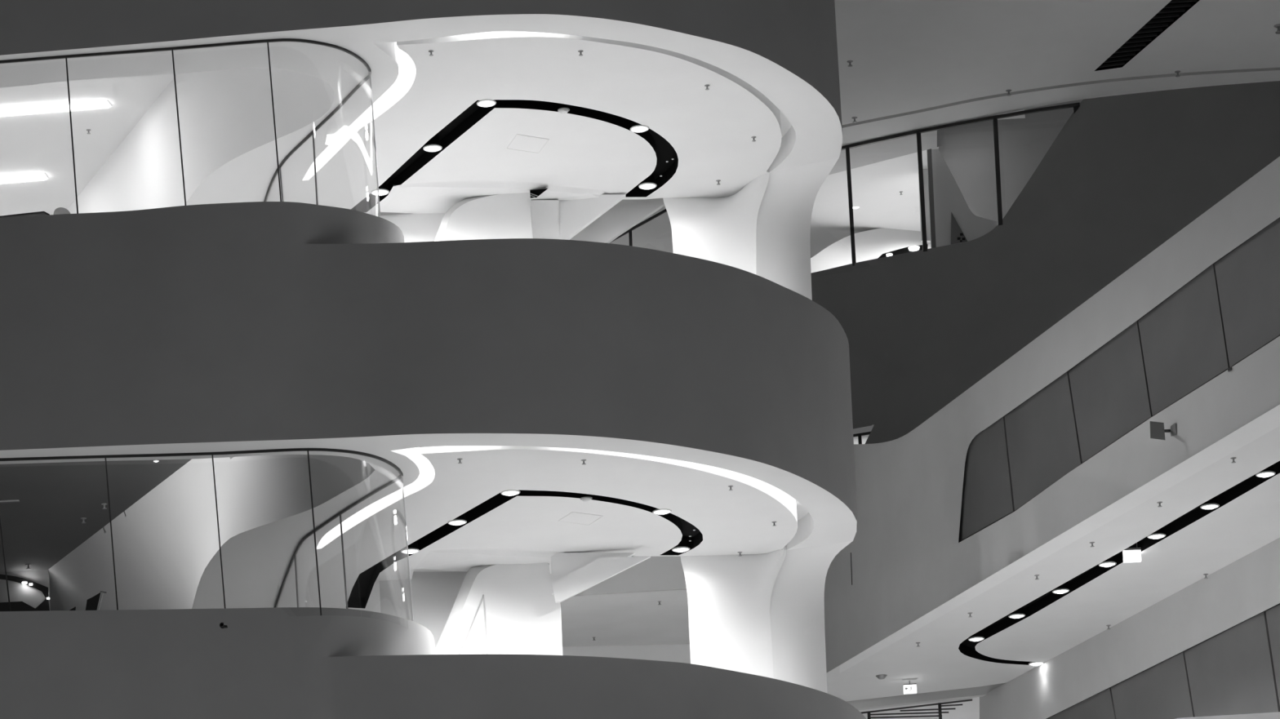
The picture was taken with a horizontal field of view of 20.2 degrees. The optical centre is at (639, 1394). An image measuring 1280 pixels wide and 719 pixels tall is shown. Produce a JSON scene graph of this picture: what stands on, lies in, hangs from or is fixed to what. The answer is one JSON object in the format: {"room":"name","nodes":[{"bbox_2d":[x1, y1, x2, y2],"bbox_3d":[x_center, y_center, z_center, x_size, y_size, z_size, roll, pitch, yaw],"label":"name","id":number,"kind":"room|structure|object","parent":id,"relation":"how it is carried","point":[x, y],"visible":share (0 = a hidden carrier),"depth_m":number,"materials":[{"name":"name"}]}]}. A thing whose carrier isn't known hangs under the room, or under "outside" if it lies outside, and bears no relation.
{"room":"modern building atrium","nodes":[
{"label":"modern building atrium","id":0,"kind":"room"},
{"bbox_2d":[0,569,50,610],"bbox_3d":[-9.944,-10.825,49.322,3.670,0.851,0.100,-3,0,0],"label":"glass wall","id":1,"kind":"structure","parent":0,"point":[18,592],"depth_m":49.27,"materials":[{"name":"clear glass"}]},
{"bbox_2d":[0,574,49,611],"bbox_3d":[-8.884,-11.015,49.212,1.541,0.639,0.070,-3,0,0],"label":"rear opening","id":2,"kind":"object","parent":1,"relation":"attached to","point":[15,606],"visible":0.98,"depth_m":49.24,"materials":[{"name":"black paint"}]},
{"bbox_2d":[0,73,177,216],"bbox_3d":[-10.429,-15.703,45.189,13.063,0.001,11.269,-3,0,0],"label":"ceiling","id":3,"kind":"structure","parent":0,"point":[37,143],"depth_m":45.22,"materials":[{"name":"paint"}]},
{"bbox_2d":[0,173,48,183],"bbox_3d":[-11.750,-15.627,46.706,8.077,0.070,0.225,-3,0,1],"label":"lamp","id":4,"kind":"object","parent":3,"relation":"attached to","point":[36,176],"visible":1,"depth_m":46.62,"materials":[{"name":"white"}]},
{"bbox_2d":[0,100,111,116],"bbox_3d":[-10.772,-15.685,44.342,8.491,0.070,0.225,-3,0,1],"label":"lamp","id":5,"kind":"object","parent":3,"relation":"attached to","point":[53,108],"visible":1,"depth_m":44.21,"materials":[{"name":"white"}]},
{"bbox_2d":[0,458,191,572],"bbox_3d":[-9.834,-11.231,45.129,13.714,0.001,13.830,-3,0,0],"label":"ceiling","id":6,"kind":"structure","parent":0,"point":[46,526],"depth_m":45.70,"materials":[{"name":"paint"}]},
{"bbox_2d":[0,499,19,503],"bbox_3d":[-8.002,-11.331,45.504,0.246,0.020,0.060,-3,0,-2],"label":"air slot","id":7,"kind":"object","parent":6,"relation":"attached to","point":[15,500],"visible":1,"depth_m":45.47,"materials":[{"name":"grey metal"}]},
{"bbox_2d":[80,517,86,524],"bbox_3d":[-7.236,-11.357,46.611,0.079,0.064,0.077,-3,0,0],"label":"sprinkler head","id":8,"kind":"object","parent":6,"relation":"attached to","point":[82,518],"visible":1,"depth_m":46.60},
{"bbox_2d":[101,503,107,509],"bbox_3d":[-6.864,-11.379,45.950,0.079,0.064,0.077,-3,0,0],"label":"sprinkler head","id":9,"kind":"object","parent":6,"relation":"attached to","point":[104,504],"visible":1,"depth_m":45.94},
{"bbox_2d":[0,201,404,257],"bbox_3d":[-5.646,-11.858,38.766,6.707,1.550,2.624,-3,0,-26],"label":"wall","id":10,"kind":"structure","parent":0,"point":[251,222],"depth_m":38.26,"materials":[{"name":"paint"}]},
{"bbox_2d":[0,607,435,662],"bbox_3d":[-4.798,-7.501,39.368,3.553,1.750,8.553,-3,0,45],"label":"wall","id":11,"kind":"structure","parent":0,"point":[280,632],"depth_m":38.24,"materials":[{"name":"paint"}]},
{"bbox_2d":[219,622,227,628],"bbox_3d":[-4.414,-8.143,37.985,0.080,0.060,0.090,-3,0,0],"label":"wall sensor","id":12,"kind":"object","parent":11,"relation":"attached to","point":[222,625],"visible":1,"depth_m":37.96,"materials":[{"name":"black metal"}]},
{"bbox_2d":[377,213,444,242],"bbox_3d":[-2.348,-14.227,44.670,2.389,1.019,0.100,-3,0,0],"label":"wall","id":13,"kind":"structure","parent":0,"point":[415,228],"depth_m":44.62,"materials":[{"name":"white paint"}]},
{"bbox_2d":[0,13,842,216],"bbox_3d":[-7.214,-14.422,43.846,19.327,0.079,10.899,-3,0,0],"label":"ceiling","id":14,"kind":"structure","parent":0,"point":[710,131],"depth_m":41.35,"materials":[{"name":"paint"}]},
{"bbox_2d":[0,38,380,217],"bbox_3d":[-5.115,-13.568,40.402,4.718,2.000,7.392,-3,0,38],"label":"window frame","id":15,"kind":"structure","parent":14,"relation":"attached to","point":[278,169],"depth_m":38.83,"materials":[{"name":"black metal"}]},
{"bbox_2d":[428,49,433,56],"bbox_3d":[-2.291,-14.716,39.334,0.060,0.049,0.059,-3,0,0],"label":"sprinkler head","id":16,"kind":"object","parent":14,"relation":"attached to","point":[430,51],"visible":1,"depth_m":39.32},
{"bbox_2d":[351,99,678,212],"bbox_3d":[-1.589,-14.849,42.728,4.104,0.145,3.654,-3,0,0],"label":"light slot","id":17,"kind":"object","parent":14,"relation":"attached to","point":[667,162],"visible":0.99,"depth_m":42.67,"materials":[{"name":"black paint"}]},
{"bbox_2d":[370,181,389,195],"bbox_3d":[-3.180,-14.725,43.782,0.228,0.146,0.228,-3,0,0],"label":"recessed light","id":18,"kind":"object","parent":17,"relation":"attached to","point":[383,188],"visible":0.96,"depth_m":43.73,"materials":[{"name":"black paint"}]},
{"bbox_2d":[422,135,442,151],"bbox_3d":[-2.453,-14.768,42.361,0.228,0.146,0.228,-3,0,0],"label":"recessed light","id":19,"kind":"object","parent":17,"relation":"attached to","point":[433,144],"visible":1,"depth_m":42.29,"materials":[{"name":"black paint"}]},
{"bbox_2d":[476,99,496,106],"bbox_3d":[-1.759,-14.810,40.999,0.228,0.146,0.228,-3,0,0],"label":"recessed light","id":20,"kind":"object","parent":17,"relation":"attached to","point":[482,103],"visible":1,"depth_m":40.96,"materials":[{"name":"black paint"}]},
{"bbox_2d":[630,120,648,132],"bbox_3d":[-0.008,-14.915,42.126,0.228,0.146,0.228,-3,0,0],"label":"recessed light","id":21,"kind":"object","parent":17,"relation":"attached to","point":[635,126],"visible":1,"depth_m":42.08,"materials":[{"name":"black paint"}]},
{"bbox_2d":[638,174,657,189],"bbox_3d":[0.092,-14.921,44.143,0.228,0.146,0.228,-3,0,0],"label":"recessed light","id":22,"kind":"object","parent":17,"relation":"attached to","point":[649,183],"visible":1,"depth_m":44.07,"materials":[{"name":"black paint"}]},
{"bbox_2d":[506,133,549,153],"bbox_3d":[-1.326,-14.796,42.410,0.433,0.004,0.588,-3,0,-17],"label":"access panel","id":23,"kind":"object","parent":14,"relation":"attached to","point":[522,143],"visible":1,"depth_m":42.41,"materials":[{"name":"paint"}]},
{"bbox_2d":[529,188,547,198],"bbox_3d":[-1.232,-14.700,43.865,0.227,0.126,0.069,-3,0,0],"label":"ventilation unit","id":24,"kind":"object","parent":14,"relation":"attached to","point":[534,193],"visible":1,"depth_m":43.84,"materials":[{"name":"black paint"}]},
{"bbox_2d":[302,31,795,180],"bbox_3d":[-0.896,-14.963,41.290,5.877,0.280,4.625,-3,0,-7],"label":"light","id":25,"kind":"object","parent":14,"relation":"attached to","point":[406,75],"visible":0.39,"depth_m":40.71,"materials":[{"name":"white paint"}]},
{"bbox_2d":[557,107,569,114],"bbox_3d":[-0.880,-14.807,41.374,0.140,0.042,0.140,-3,0,0],"label":"smoke detector","id":26,"kind":"object","parent":14,"relation":"attached to","point":[562,110],"visible":1,"depth_m":41.34,"materials":[{"name":"white plastic"}]},
{"bbox_2d":[577,49,583,56],"bbox_3d":[-0.655,-14.814,39.596,0.060,0.049,0.059,-3,0,0],"label":"sprinkler head","id":27,"kind":"object","parent":14,"relation":"attached to","point":[580,51],"visible":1,"depth_m":39.58},
{"bbox_2d":[0,0,842,213],"bbox_3d":[-4.906,-15.734,44.851,12.613,2.300,14.709,-3,0,-21],"label":"wall","id":28,"kind":"structure","parent":0,"point":[799,37],"depth_m":40.39,"materials":[{"name":"paint"}]},
{"bbox_2d":[612,208,666,246],"bbox_3d":[-0.052,-14.675,45.400,0.962,0.688,0.040,-3,0,0],"label":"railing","id":29,"kind":"structure","parent":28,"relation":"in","point":[629,231],"depth_m":45.38,"materials":[{"name":"black metal"}]},
{"bbox_2d":[0,433,857,613],"bbox_3d":[-6.972,-9.922,44.403,19.271,0.092,13.450,-3,0,0],"label":"ceiling","id":30,"kind":"structure","parent":0,"point":[522,530],"depth_m":41.94,"materials":[{"name":"paint"}]},
{"bbox_2d":[0,448,413,622],"bbox_3d":[-4.532,-9.195,41.431,5.272,1.800,10.044,-3,0,25],"label":"window frame","id":31,"kind":"structure","parent":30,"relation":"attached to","point":[294,557],"depth_m":38.48,"materials":[{"name":"black metal"}]},
{"bbox_2d":[435,563,562,655],"bbox_3d":[-1.797,-9.514,44.455,1.652,1.555,0.630,-3,0,0],"label":"enclosure","id":32,"kind":"object","parent":30,"relation":"attached to","point":[506,609],"visible":0.85,"depth_m":44.15,"materials":[{"name":"white paint"}]},
{"bbox_2d":[347,489,702,608],"bbox_3d":[-1.348,-10.355,44.130,3.534,0.145,5.992,-3,0,-28],"label":"light slot","id":33,"kind":"object","parent":30,"relation":"attached to","point":[362,589],"visible":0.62,"depth_m":43.15,"materials":[{"name":"black paint"}]},
{"bbox_2d":[400,541,419,554],"bbox_3d":[-2.784,-10.241,43.358,0.228,0.146,0.228,-3,0,0],"label":"recessed light","id":34,"kind":"object","parent":33,"relation":"attached to","point":[412,548],"visible":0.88,"depth_m":43.30,"materials":[{"name":"black paint"}]},
{"bbox_2d":[447,513,466,525],"bbox_3d":[-2.149,-10.279,42.089,0.228,0.146,0.228,-3,0,0],"label":"recessed light","id":35,"kind":"object","parent":33,"relation":"attached to","point":[460,520],"visible":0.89,"depth_m":42.03,"materials":[{"name":"black paint"}]},
{"bbox_2d":[500,489,520,496],"bbox_3d":[-1.479,-10.319,40.863,0.228,0.146,0.228,-3,0,0],"label":"recessed light","id":36,"kind":"object","parent":33,"relation":"attached to","point":[509,492],"visible":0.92,"depth_m":40.81,"materials":[{"name":"black paint"}]},
{"bbox_2d":[652,506,671,515],"bbox_3d":[0.257,-10.423,42.163,0.228,0.146,0.228,-3,0,0],"label":"recessed light","id":37,"kind":"object","parent":33,"relation":"attached to","point":[655,511],"visible":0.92,"depth_m":42.12,"materials":[{"name":"black paint"}]},
{"bbox_2d":[671,538,689,552],"bbox_3d":[0.502,-10.438,44.117,0.228,0.146,0.228,-3,0,0],"label":"recessed light","id":38,"kind":"object","parent":33,"relation":"attached to","point":[683,546],"visible":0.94,"depth_m":44.04,"materials":[{"name":"black paint"}]},
{"bbox_2d":[316,445,813,550],"bbox_3d":[-0.435,-10.483,41.528,6.013,0.280,4.636,-3,0,-15],"label":"light","id":39,"kind":"object","parent":30,"relation":"attached to","point":[805,522],"visible":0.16,"depth_m":40.79,"materials":[{"name":"white paint"}]},
{"bbox_2d":[557,511,603,525],"bbox_3d":[-0.700,-10.326,42.275,0.576,0.004,0.432,-3,0,-38],"label":"access panel","id":40,"kind":"object","parent":30,"relation":"attached to","point":[575,517],"visible":1,"depth_m":42.27,"materials":[{"name":"paint"}]},
{"bbox_2d":[580,496,592,502],"bbox_3d":[-0.619,-10.314,41.349,0.140,0.042,0.140,-3,0,0],"label":"smoke detector","id":41,"kind":"object","parent":30,"relation":"attached to","point":[587,499],"visible":1,"depth_m":41.31,"materials":[{"name":"white plastic"}]},
{"bbox_2d":[0,238,857,610],"bbox_3d":[-5.631,-11.107,45.387,13.509,2.150,16.562,-3,0,-27],"label":"wall","id":42,"kind":"structure","parent":0,"point":[265,341],"depth_m":38.47,"materials":[{"name":"paint"}]},
{"bbox_2d":[0,654,866,718],"bbox_3d":[-1.944,-6.871,39.923,14.615,2.250,3.849,-3,0,-35],"label":"wall","id":43,"kind":"structure","parent":0,"point":[419,686],"depth_m":38.53,"materials":[{"name":"paint"}]},
{"bbox_2d":[379,571,551,648],"bbox_3d":[-2.147,-9.577,44.900,2.196,1.557,0.100,-3,0,0],"label":"wall","id":44,"kind":"structure","parent":0,"point":[434,594],"depth_m":44.85,"materials":[{"name":"white paint"}]},
{"bbox_2d":[434,192,532,241],"bbox_3d":[-1.942,-14.280,44.260,1.240,0.971,0.620,-3,0,0],"label":"wall","id":45,"kind":"structure","parent":0,"point":[508,215],"depth_m":43.95,"materials":[{"name":"white paint"}]},
{"bbox_2d":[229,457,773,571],"bbox_3d":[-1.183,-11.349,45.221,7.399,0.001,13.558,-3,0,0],"label":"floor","id":46,"kind":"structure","parent":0,"point":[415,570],"depth_m":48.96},
{"bbox_2d":[662,157,839,300],"bbox_3d":[1.696,-13.251,44.529,2.397,3.450,1.067,-3,0,28],"label":"column","id":47,"kind":"structure","parent":46,"relation":"on","point":[762,229],"depth_m":44.29,"materials":[{"name":"white paint"}]},
{"bbox_2d":[530,200,559,238],"bbox_3d":[-1.167,-14.517,44.255,0.351,0.511,0.110,-3,0,0],"label":"wall","id":48,"kind":"structure","parent":0,"point":[544,213],"depth_m":44.20,"materials":[{"name":"white paint"}]},
{"bbox_2d":[377,184,746,215],"bbox_3d":[-3.485,-16.421,44.248,11.788,0.001,11.504,-3,0,0],"label":"floor","id":49,"kind":"structure","parent":0,"point":[381,213],"depth_m":49.87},
{"bbox_2d":[530,194,625,239],"bbox_3d":[-0.787,-14.355,44.370,1.274,1.030,0.100,-3,0,0],"label":"wall","id":50,"kind":"structure","parent":0,"point":[575,215],"depth_m":44.32,"materials":[{"name":"white paint"}]},
{"bbox_2d":[551,552,635,595],"bbox_3d":[-0.573,-10.084,43.950,1.044,0.502,0.100,-3,0,0],"label":"wall","id":51,"kind":"structure","parent":0,"point":[562,564],"depth_m":43.90,"materials":[{"name":"white paint"}]},
{"bbox_2d":[551,556,650,602],"bbox_3d":[-0.467,-9.974,43.850,1.226,0.511,0.060,-3,0,0],"label":"wall","id":52,"kind":"structure","parent":0,"point":[601,569],"depth_m":43.82,"materials":[{"name":"white paint"}]},
{"bbox_2d":[569,197,670,243],"bbox_3d":[-0.346,-14.632,44.900,1.760,0.742,0.100,-3,0,0],"label":"wall","id":53,"kind":"structure","parent":0,"point":[626,214],"depth_m":44.85,"materials":[{"name":"grey paint"}]},
{"bbox_2d":[560,589,689,646],"bbox_3d":[-0.283,-10.497,48.733,2.156,0.001,3.467,-3,0,0],"label":"wall","id":54,"kind":"structure","parent":0,"point":[629,619],"depth_m":48.59,"materials":[{"name":"grey paint"}]},
{"bbox_2d":[562,644,690,663],"bbox_3d":[-0.251,-10.176,50.517,2.276,0.832,0.100,-3,0,0],"label":"wall","id":55,"kind":"structure","parent":0,"point":[678,653],"depth_m":50.47,"materials":[{"name":"white paint"}]},
{"bbox_2d":[573,556,686,596],"bbox_3d":[-0.304,-10.864,47.050,2.118,0.727,0.100,-3,0,0],"label":"wall","id":56,"kind":"structure","parent":0,"point":[654,574],"depth_m":47.00,"materials":[{"name":"grey paint"}]},
{"bbox_2d":[609,205,673,253],"bbox_3d":[-0.066,-14.805,46.050,1.383,1.260,0.100,-3,0,0],"label":"wall","id":57,"kind":"structure","parent":0,"point":[656,233],"depth_m":46.00,"materials":[{"name":"grey paint"}]},
{"bbox_2d":[853,424,874,444],"bbox_3d":[3.376,-15.289,57.650,1.712,1.166,0.100,-3,0,0],"label":"wall","id":58,"kind":"structure","parent":0,"point":[868,428],"depth_m":57.59,"materials":[{"name":"white paint"}]},
{"bbox_2d":[810,227,930,273],"bbox_3d":[3.435,-18.079,60.851,4.037,3.827,0.278,-3,0,-24],"label":"wall","id":59,"kind":"structure","parent":0,"point":[872,244],"depth_m":60.91,"materials":[{"name":"grey paint"}]},
{"bbox_2d":[828,130,937,174],"bbox_3d":[3.115,-19.552,56.979,3.134,0.001,2.719,-3,0,0],"label":"window strip","id":60,"kind":"object","parent":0,"point":[868,154],"visible":0.5,"depth_m":56.48,"materials":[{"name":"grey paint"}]},
{"bbox_2d":[858,697,979,718],"bbox_3d":[4.271,-10.625,56.355,3.400,0.001,3.000,-3,0,0],"label":"ceiling","id":61,"kind":"structure","parent":0,"point":[971,709],"depth_m":55.84,"materials":[{"name":"paint"}]},
{"bbox_2d":[861,699,972,718],"bbox_3d":[4.256,-10.336,55.055,1.733,0.561,0.045,-3,0,0],"label":"railing","id":62,"kind":"object","parent":61,"relation":"attached to","point":[939,704],"visible":0.94,"depth_m":55.05,"materials":[{"name":"black metal"}]},
{"bbox_2d":[846,683,1004,711],"bbox_3d":[3.773,-10.171,54.730,3.710,1.144,0.150,-3,0,0],"label":"wall","id":63,"kind":"structure","parent":0,"point":[959,694],"depth_m":54.65,"materials":[{"name":"grey paint"}]},
{"bbox_2d":[926,148,936,248],"bbox_3d":[4.637,-18.977,57.050,0.097,1.756,0.100,-3,0,0],"label":"wall","id":64,"kind":"structure","parent":0,"point":[932,228],"depth_m":57.01,"materials":[{"name":"paint"}]},
{"bbox_2d":[931,149,998,247],"bbox_3d":[5.173,-19.201,57.350,1.218,2.080,0.100,-3,0,0],"label":"wall","id":65,"kind":"structure","parent":0,"point":[948,198],"depth_m":57.30,"materials":[{"name":"white paint"}]},
{"bbox_2d":[878,244,922,257],"bbox_3d":[4.231,-18.385,57.606,0.857,0.335,0.588,-3,0,0],"label":"track","id":66,"kind":"object","parent":65,"relation":"attached to","point":[909,249],"visible":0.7,"depth_m":57.50,"materials":[{"name":"black metal"}]},
{"bbox_2d":[951,212,967,244],"bbox_3d":[5.087,-18.638,57.268,0.276,0.532,0.044,-3,0,0],"label":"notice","id":67,"kind":"object","parent":65,"relation":"attached to","point":[957,236],"visible":1,"depth_m":57.26,"materials":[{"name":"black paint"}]},
{"bbox_2d":[957,233,964,241],"bbox_3d":[5.131,-18.474,57.250,0.121,0.136,0.008,-3,0,0],"label":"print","id":68,"kind":"object","parent":67,"relation":"attached to","point":[961,237],"depth_m":57.26,"materials":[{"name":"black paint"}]},
{"bbox_2d":[918,97,1091,242],"bbox_3d":[5.991,-19.853,58.250,2.966,2.407,0.100,-3,0,0],"label":"wall","id":69,"kind":"structure","parent":0,"point":[967,150],"depth_m":58.20,"materials":[{"name":"grey paint"}]},
{"bbox_2d":[997,109,1025,119],"bbox_3d":[5.479,-20.604,57.500,1.510,0.001,1.000,-3,0,0],"label":"ceiling","id":70,"kind":"structure","parent":0,"point":[1024,115],"depth_m":57.93,"materials":[{"name":"paint"}]},
{"bbox_2d":[809,0,1279,257],"bbox_3d":[7.895,-19.964,57.665,14.661,0.250,28.669,-3,0,0],"label":"ceiling","id":71,"kind":"structure","parent":0,"point":[917,64],"depth_m":53.20,"materials":[{"name":"paint"}]},
{"bbox_2d":[846,60,853,66],"bbox_3d":[3.085,-19.535,52.628,0.091,0.073,0.088,-3,0,0],"label":"sprinkler head","id":72,"kind":"object","parent":71,"relation":"attached to","point":[847,61],"visible":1,"depth_m":52.61},
{"bbox_2d":[851,116,857,123],"bbox_3d":[3.293,-19.548,54.985,0.091,0.073,0.088,-3,0,0],"label":"sprinkler head","id":73,"kind":"object","parent":71,"relation":"attached to","point":[852,117],"visible":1,"depth_m":54.97},
{"bbox_2d":[1005,89,1011,95],"bbox_3d":[5.579,-19.685,54.218,0.091,0.073,0.088,-3,0,0],"label":"sprinkler head","id":74,"kind":"object","parent":71,"relation":"attached to","point":[1007,91],"visible":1,"depth_m":54.20},
{"bbox_2d":[1094,0,1199,71],"bbox_3d":[7.646,-19.894,51.441,0.412,0.100,4.668,-3,0,-17],"label":"ceiling vent","id":75,"kind":"object","parent":71,"relation":"in","point":[1174,10],"visible":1,"depth_m":52.36,"materials":[{"name":"black metal"}]},
{"bbox_2d":[1174,70,1180,76],"bbox_3d":[8.079,-19.836,53.849,0.091,0.073,0.088,-3,0,0],"label":"sprinkler head","id":76,"kind":"object","parent":71,"relation":"attached to","point":[1177,72],"visible":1,"depth_m":53.83},
{"bbox_2d":[1274,23,1279,33],"bbox_3d":[9.307,-19.893,52.228,0.133,0.108,0.130,-3,0,0],"label":"sprinkler head","id":77,"kind":"object","parent":71,"relation":"attached to","point":[1277,25],"visible":1,"depth_m":52.21},
{"bbox_2d":[811,80,1279,444],"bbox_3d":[8.316,-16.661,55.327,14.137,6.613,1.690,-3,0,10],"label":"wall","id":78,"kind":"structure","parent":0,"point":[1123,175],"depth_m":54.94,"materials":[{"name":"paint"}]},
{"bbox_2d":[853,431,871,444],"bbox_3d":[3.238,-14.951,56.300,0.846,0.284,0.050,-3,0,0],"label":"window","id":79,"kind":"structure","parent":78,"relation":"in","point":[859,435],"depth_m":56.27,"materials":[{"name":"black metal"}]},
{"bbox_2d":[840,102,1079,266],"bbox_3d":[4.665,-18.664,55.670,4.586,2.128,0.461,-3,0,19],"label":"window","id":80,"kind":"structure","parent":78,"relation":"in","point":[1075,105],"depth_m":55.65,"materials":[{"name":"black metal"}]},
{"bbox_2d":[823,156,1279,672],"bbox_3d":[5.668,-12.529,43.541,0.491,3.634,21.918,-3,0,-18],"label":"wall","id":81,"kind":"structure","parent":0,"point":[1188,336],"depth_m":44.01,"materials":[{"name":"grey paint"}]},
{"bbox_2d":[1150,421,1176,440],"bbox_3d":[6.068,-11.100,41.376,0.168,0.242,0.451,-3,0,38],"label":"floodlight","id":82,"kind":"object","parent":81,"relation":"attached to","point":[1157,431],"visible":1,"depth_m":41.24,"materials":[{"name":"black metal"}]},
{"bbox_2d":[826,404,1279,702],"bbox_3d":[6.786,-10.770,44.534,3.147,0.012,22.674,-3,0,-17],"label":"ceiling","id":83,"kind":"structure","parent":0,"point":[1250,522],"depth_m":47.15,"materials":[{"name":"paint"}]},
{"bbox_2d":[875,674,887,679],"bbox_3d":[3.558,-10.558,52.799,0.170,0.056,0.170,-3,0,0],"label":"smoke detector","id":84,"kind":"object","parent":83,"relation":"attached to","point":[881,677],"visible":1,"depth_m":52.75,"materials":[{"name":"plastic"}]},
{"bbox_2d":[902,680,916,694],"bbox_3d":[4.007,-10.492,53.200,0.190,0.188,0.070,-3,0,0],"label":"exit sign","id":85,"kind":"object","parent":83,"relation":"hanging from","point":[909,688],"visible":1,"depth_m":53.17,"materials":[{"name":"plastic"}]},
{"bbox_2d":[958,461,1279,665],"bbox_3d":[6.831,-10.849,44.133,1.697,0.140,17.274,-3,0,-12],"label":"light slot","id":86,"kind":"object","parent":83,"relation":"attached to","point":[966,647],"visible":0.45,"depth_m":47.17,"materials":[{"name":"black paint"}]},
{"bbox_2d":[968,630,984,641],"bbox_3d":[4.743,-10.694,50.560,0.234,0.150,0.234,-3,0,0],"label":"recessed light","id":87,"kind":"object","parent":86,"relation":"attached to","point":[979,636],"visible":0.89,"depth_m":50.48,"materials":[{"name":"black paint"}]},
{"bbox_2d":[1008,606,1025,618],"bbox_3d":[5.169,-10.719,49.181,0.234,0.150,0.234,-3,0,0],"label":"recessed light","id":88,"kind":"object","parent":86,"relation":"attached to","point":[1020,613],"visible":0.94,"depth_m":49.11,"materials":[{"name":"black paint"}]},
{"bbox_2d":[1028,662,1044,666],"bbox_3d":[5.811,-10.758,52.575,0.234,0.150,0.234,-3,0,0],"label":"recessed light","id":89,"kind":"object","parent":86,"relation":"attached to","point":[1032,664],"visible":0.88,"depth_m":52.53,"materials":[{"name":"black paint"}]},
{"bbox_2d":[1052,582,1069,594],"bbox_3d":[5.608,-10.746,47.778,0.234,0.150,0.234,-3,0,0],"label":"recessed light","id":90,"kind":"object","parent":86,"relation":"attached to","point":[1063,588],"visible":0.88,"depth_m":47.70,"materials":[{"name":"black paint"}]},
{"bbox_2d":[1098,555,1116,567],"bbox_3d":[6.042,-10.772,46.343,0.234,0.150,0.234,-3,0,0],"label":"recessed light","id":91,"kind":"object","parent":86,"relation":"attached to","point":[1110,562],"visible":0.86,"depth_m":46.28,"materials":[{"name":"black paint"}]},
{"bbox_2d":[1122,542,1141,563],"bbox_3d":[6.280,-10.785,45.783,0.238,0.310,0.077,-3,0,-6],"label":"hanging sign","id":92,"kind":"object","parent":86,"relation":"hanging from","point":[1130,554],"visible":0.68,"depth_m":45.75,"materials":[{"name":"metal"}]},
{"bbox_2d":[1146,527,1165,538],"bbox_3d":[6.474,-10.798,44.931,0.234,0.150,0.234,-3,0,0],"label":"recessed light","id":93,"kind":"object","parent":86,"relation":"attached to","point":[1160,533],"visible":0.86,"depth_m":44.85,"materials":[{"name":"black paint"}]},
{"bbox_2d":[1200,495,1219,509],"bbox_3d":[6.920,-10.825,43.536,0.234,0.150,0.234,-3,0,0],"label":"recessed light","id":94,"kind":"object","parent":86,"relation":"attached to","point":[1211,504],"visible":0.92,"depth_m":43.46,"materials":[{"name":"black paint"}]},
{"bbox_2d":[1255,464,1275,477],"bbox_3d":[7.349,-10.850,42.110,0.234,0.150,0.234,-3,0,0],"label":"recessed light","id":95,"kind":"object","parent":86,"relation":"attached to","point":[1269,471],"visible":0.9,"depth_m":42.05,"materials":[{"name":"black paint"}]},
{"bbox_2d":[1230,457,1235,463],"bbox_3d":[6.836,-10.753,41.277,0.070,0.056,0.068,-3,0,0],"label":"sprinkler head","id":96,"kind":"object","parent":83,"relation":"attached to","point":[1233,458],"visible":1,"depth_m":41.27},
{"bbox_2d":[979,537,1279,718],"bbox_3d":[7.806,-7.927,47.159,0.097,5.813,17.896,-3,0,-17],"label":"wall","id":97,"kind":"structure","parent":0,"point":[1210,647],"depth_m":48.41,"materials":[{"name":"grey paint"}]},
{"bbox_2d":[1176,711,1279,718],"bbox_3d":[5.575,-7.247,47.750,10.000,0.001,18.500,-3,0,0],"label":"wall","id":98,"kind":"structure","parent":0,"point":[1267,715],"depth_m":38.63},
{"label":"floor","id":99,"kind":"structure","parent":0,"visible":0},
{"bbox_2d":[680,541,852,693],"bbox_3d":[1.752,-8.746,45.032,2.146,3.450,1.352,-3,0,7],"label":"column","id":100,"kind":"structure","parent":99,"relation":"on","point":[758,615],"depth_m":44.70,"materials":[{"name":"white paint"}]},
{"label":"floor","id":101,"kind":"structure","parent":0,"visible":0},
{"bbox_2d":[85,591,106,610],"bbox_3d":[-6.307,-9.130,41.516,0.280,0.325,0.068,-3,0,0],"label":"display","id":102,"kind":"object","parent":101,"relation":"on","point":[92,604],"visible":0.73,"depth_m":41.50,"materials":[{"name":"black paint"}]},
{"label":"floor","id":103,"kind":"structure","parent":0,"visible":0},
{"bbox_2d":[0,211,49,218],"bbox_3d":[-7.535,-13.232,40.492,1.829,0.352,0.615,-3,0,0],"label":"desk","id":104,"kind":"object","parent":103,"relation":"on","point":[38,213],"visible":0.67,"depth_m":40.20,"materials":[{"name":"paint"}]},
{"bbox_2d":[53,207,70,214],"bbox_3d":[-6.620,-13.455,41.040,0.235,0.298,0.080,-3,0,0],"label":"chair","id":105,"kind":"object","parent":103,"relation":"on","point":[59,211],"visible":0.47,"depth_m":41.00,"materials":[{"name":"grey paint"}]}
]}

